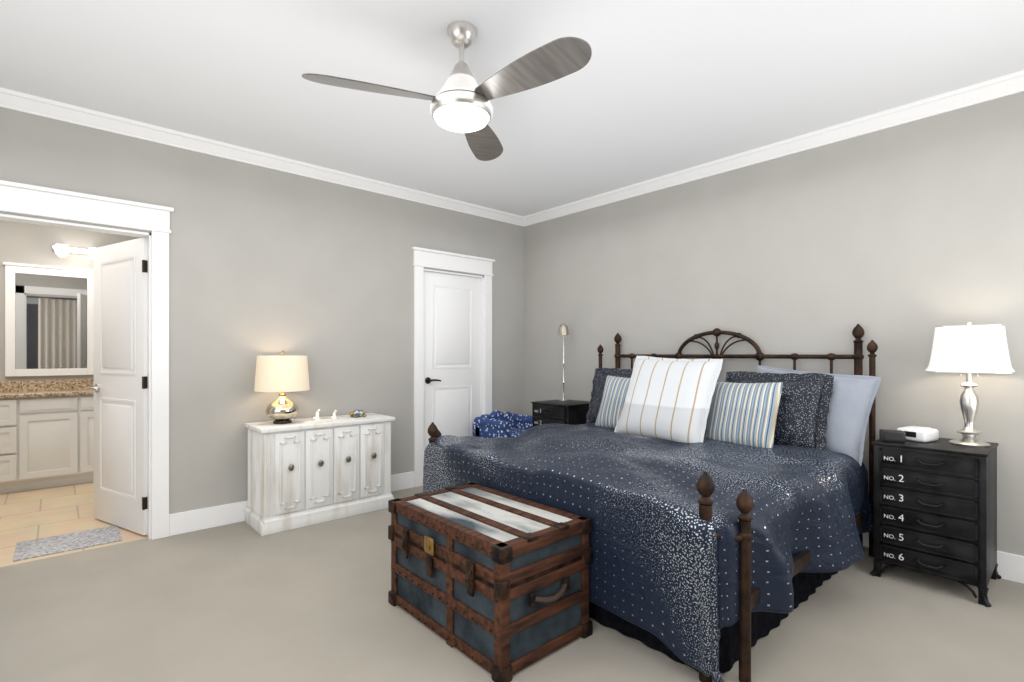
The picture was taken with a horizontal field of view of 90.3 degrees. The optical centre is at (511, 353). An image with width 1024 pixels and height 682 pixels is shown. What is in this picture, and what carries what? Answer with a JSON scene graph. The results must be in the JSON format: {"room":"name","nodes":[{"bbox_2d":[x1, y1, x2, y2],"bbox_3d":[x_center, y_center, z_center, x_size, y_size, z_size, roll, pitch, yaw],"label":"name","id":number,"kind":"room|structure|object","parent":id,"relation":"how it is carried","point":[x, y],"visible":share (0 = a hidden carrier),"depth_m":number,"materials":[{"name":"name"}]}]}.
{"room":"bedroom","nodes":[
{"label":"bedroom","id":0,"kind":"room"},
{"bbox_2d":[0,220,141,380],"bbox_3d":[-5.038,-0.135,4.911,2.780,2.790,0.120,0,0,-42],"label":"wall","id":1,"kind":"structure","parent":0,"point":[24,243],"depth_m":5.10,"materials":[{"name":"paint"}]},
{"bbox_2d":[0,379,93,390],"bbox_3d":[-4.989,0.314,4.857,2.530,0.100,0.024,0,0,-42],"label":"backsplash","id":2,"kind":"structure","parent":1,"relation":"attached to","point":[32,385],"depth_m":5.10,"materials":[{"name":"brown stone"}]},
{"bbox_2d":[3,262,93,376],"bbox_3d":[-4.649,-0.333,5.151,0.710,1.105,0.040,0,0,-42],"label":"bathroom mirror","id":3,"kind":"object","parent":1,"relation":"attached to","point":[49,320],"visible":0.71,"depth_m":5.14,"materials":[{"name":"white mirror"}]},
{"bbox_2d":[53,244,93,259],"bbox_3d":[-4.465,-1.040,5.245,0.400,0.120,0.146,0,0,-42],"label":"sconce","id":4,"kind":"object","parent":1,"relation":"attached to","point":[61,250],"visible":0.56,"depth_m":5.18,"materials":[{"name":"silver metal"}]},
{"bbox_2d":[0,482,147,566],"bbox_3d":[-4.135,1.290,3.905,2.780,0.060,2.825,0,0,-42],"label":"floor","id":5,"kind":"structure","parent":0,"point":[27,515],"depth_m":3.92,"materials":[{"name":"beige tile"}]},
{"bbox_2d":[0,395,93,493],"bbox_3d":[-4.802,0.831,4.649,2.530,0.860,0.584,0,0,-42],"label":"bathroom vanity","id":6,"kind":"object","parent":5,"relation":"on","point":[46,433],"depth_m":4.73,"materials":[{"name":"white wood"}]},
{"bbox_2d":[0,387,93,398],"bbox_3d":[-4.807,0.382,4.654,2.530,0.036,0.569,0,0,-42],"label":"countertop","id":7,"kind":"structure","parent":6,"relation":"on","point":[71,390],"depth_m":4.83,"materials":[{"name":"brown stone"}]},
{"bbox_2d":[13,525,122,561],"bbox_3d":[-2.956,1.256,3.407,0.530,0.008,0.400,0,0,-42],"label":"bath rug","id":8,"kind":"object","parent":5,"relation":"on","point":[34,548],"visible":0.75,"depth_m":3.38,"materials":[{"name":"grey fabric"}]},
{"bbox_2d":[0,107,523,513],"bbox_3d":[-2.026,-0.135,3.920,5.940,2.790,0.120,0,0,-42],"label":"wall","id":9,"kind":"structure","parent":0,"point":[264,261],"depth_m":3.93,"materials":[{"name":"paint"}]},
{"bbox_2d":[0,180,173,539],"bbox_3d":[-2.771,0.127,3.223,1.040,2.267,0.162,0,0,-42],"label":"door frame","id":10,"kind":"structure","parent":9,"relation":"attached to","point":[27,199],"depth_m":3.45,"materials":[{"name":"white wood"}]},
{"bbox_2d":[88,237,146,534],"bbox_3d":[-2.845,0.223,3.700,0.774,2.050,0.154,0,0,30],"label":"door","id":11,"kind":"structure","parent":9,"relation":"in","point":[119,388],"depth_m":3.65,"materials":[{"name":"white wood"}]},
{"bbox_2d":[0,87,524,226],"bbox_3d":[-1.812,-1.486,3.981,5.300,0.088,0.074,0,0,-42],"label":"crown molding","id":12,"kind":"structure","parent":9,"relation":"attached to","point":[9,99],"depth_m":3.70,"materials":[{"name":"white wood"}]},
{"bbox_2d":[169,471,413,535],"bbox_3d":[-1.649,1.185,4.166,1.940,0.150,0.016,0,0,-42],"label":"baseboard","id":13,"kind":"structure","parent":9,"relation":"attached to","point":[215,516],"depth_m":3.70,"materials":[{"name":"white wood"}]},
{"bbox_2d":[424,271,480,450],"bbox_3d":[-0.608,0.223,5.178,0.734,2.050,0.154,0,0,-42],"label":"closet door","id":14,"kind":"structure","parent":9,"relation":"in","point":[452,355],"depth_m":5.15,"materials":[{"name":"white wood"}]},
{"bbox_2d":[411,247,494,486],"bbox_3d":[-0.605,0.127,5.166,1.000,2.267,0.162,0,0,-42],"label":"door frame","id":15,"kind":"structure","parent":9,"relation":"attached to","point":[434,259],"depth_m":4.97,"materials":[{"name":"white wood"}]},
{"bbox_2d":[0,486,1023,681],"bbox_3d":[-0.175,1.290,2.157,5.540,0.060,5.065,0,0,-42],"label":"floor","id":16,"kind":"structure","parent":0,"point":[243,601],"depth_m":2.35,"materials":[{"name":"beige carpet"}]},
{"bbox_2d":[244,413,394,535],"bbox_3d":[-1.477,0.890,3.997,1.030,0.740,0.447,0,0,-42],"label":"base cabinet","id":17,"kind":"object","parent":16,"relation":"on","point":[303,472],"visible":1,"depth_m":3.78,"materials":[{"name":"white wood"}]},
{"bbox_2d":[254,351,309,423],"bbox_3d":[-1.723,0.248,3.822,0.380,0.541,0.380,0,0,-42],"label":"lamp","id":18,"kind":"object","parent":17,"relation":"on","point":[282,374],"visible":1,"depth_m":3.70,"materials":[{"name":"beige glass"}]},
{"bbox_2d":[311,409,340,420],"bbox_3d":[-1.468,0.475,4.016,0.201,0.087,0.100,0,0,-42],"label":"figurines","id":19,"kind":"object","parent":17,"relation":"on","point":[318,418],"visible":1,"depth_m":3.99,"materials":[{"name":"white ceramic"}]},
{"bbox_2d":[350,410,366,417],"bbox_3d":[-1.274,0.491,4.191,0.135,0.062,0.108,0,0,-42],"label":"turtle","id":20,"kind":"object","parent":17,"relation":"on","point":[357,413],"visible":1,"depth_m":4.16,"materials":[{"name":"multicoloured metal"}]},
{"bbox_2d":[388,482,592,681],"bbox_3d":[-0.144,0.998,2.420,0.579,0.526,0.939,0,0,-42],"label":"trunk","id":21,"kind":"object","parent":16,"relation":"on","point":[494,583],"visible":1,"depth_m":2.18,"materials":[{"name":"wood"}]},
{"bbox_2d":[473,410,531,437],"bbox_3d":[-0.021,0.927,5.234,0.567,0.665,0.520,0,0,-42],"label":"armchair","id":22,"kind":"object","parent":16,"relation":"on","point":[495,423],"visible":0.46,"depth_m":5.18,"materials":[{"name":"blue fabric"}]},
{"bbox_2d":[531,399,589,426],"bbox_3d":[0.514,0.867,4.955,0.516,0.794,0.509,0,0,-42],"label":"nightstand","id":23,"kind":"object","parent":16,"relation":"on","point":[572,412],"visible":0.19,"depth_m":4.78,"materials":[{"name":"black wood"}]},
{"bbox_2d":[558,323,568,400],"bbox_3d":[0.517,0.082,5.099,0.110,0.774,0.110,0,0,-42],"label":"lamp","id":24,"kind":"object","parent":23,"relation":"on","point":[563,330],"visible":1,"depth_m":5.08,"materials":[{"name":"silver metal"}]},
{"bbox_2d":[423,324,880,681],"bbox_3d":[0.858,0.528,3.348,2.129,1.464,2.399,0,0,-42],"label":"bed","id":25,"kind":"object","parent":16,"relation":"on","point":[728,538],"visible":0.83,"depth_m":2.54,"materials":[{"name":"fabric"}]},
{"bbox_2d":[612,355,723,452],"bbox_3d":[1.088,0.326,3.610,0.326,0.621,0.718,0,0,-42],"label":"pillow","id":26,"kind":"object","parent":25,"relation":"on","point":[667,399],"depth_m":3.48,"materials":[{"name":"white fabric"}]},
{"bbox_2d":[739,365,880,466],"bbox_3d":[1.939,0.375,3.393,0.352,0.581,0.874,0,0,-42],"label":"pillow","id":27,"kind":"object","parent":25,"relation":"on","point":[842,405],"depth_m":3.15,"materials":[{"name":"blue fabric"}]},
{"bbox_2d":[869,438,1000,606],"bbox_3d":[2.376,0.882,2.865,0.536,0.764,0.509,0,0,-42],"label":"nightstand","id":28,"kind":"object","parent":16,"relation":"on","point":[935,508],"visible":0.98,"depth_m":2.69,"materials":[{"name":"black wood"}]},
{"bbox_2d":[879,429,905,442],"bbox_3d":[2.160,0.467,2.892,0.110,0.064,0.072,0,0,23],"label":"alarm clock","id":29,"kind":"object","parent":28,"relation":"on","point":[896,436],"visible":0.94,"depth_m":2.86,"materials":[{"name":"black plastic"}]},
{"bbox_2d":[897,426,938,442],"bbox_3d":[2.343,0.462,2.942,0.162,0.075,0.150,0,0,-27],"label":"alarm clock","id":30,"kind":"object","parent":28,"relation":"on","point":[920,434],"visible":0.94,"depth_m":2.89,"materials":[{"name":"white plastic"}]},
{"bbox_2d":[925,321,1014,446],"bbox_3d":[2.517,0.160,2.803,0.349,0.679,0.349,0,0,-42],"label":"lamp","id":31,"kind":"object","parent":28,"relation":"on","point":[968,349],"visible":1,"depth_m":2.73,"materials":[{"name":"silver metal"}]},
{"bbox_2d":[0,0,1023,215],"bbox_3d":[-1.268,-1.580,3.075,5.940,0.100,7.890,0,0,-42],"label":"ceiling","id":32,"kind":"structure","parent":0,"point":[651,89],"depth_m":2.77,"materials":[{"name":"white paint"}]},
{"bbox_2d":[302,21,591,160],"bbox_3d":[-0.192,-1.302,2.288,1.219,0.457,1.150,0,0,-42],"label":"ceiling fan","id":33,"kind":"object","parent":32,"relation":"hanging from","point":[460,102],"visible":1,"depth_m":2.28,"materials":[{"name":"silver metal"}]},
{"bbox_2d":[524,91,1023,555],"bbox_3d":[1.857,-0.135,3.950,0.120,2.790,5.020,0,0,-42],"label":"wall","id":34,"kind":"structure","parent":0,"point":[898,243],"depth_m":3.49,"materials":[{"name":"paint"}]},
{"bbox_2d":[524,70,1023,225],"bbox_3d":[1.748,-1.486,3.926,0.074,0.088,4.710,0,0,-42],"label":"crown molding","id":35,"kind":"structure","parent":34,"relation":"attached to","point":[996,88],"depth_m":3.52,"materials":[{"name":"white wood"}]},
{"bbox_2d":[863,532,1023,583],"bbox_3d":[1.756,1.185,3.960,0.016,0.150,4.870,0,0,-42],"label":"baseboard","id":36,"kind":"structure","parent":34,"relation":"attached to","point":[1010,567],"depth_m":2.83,"materials":[{"name":"white wood"}]}
]}

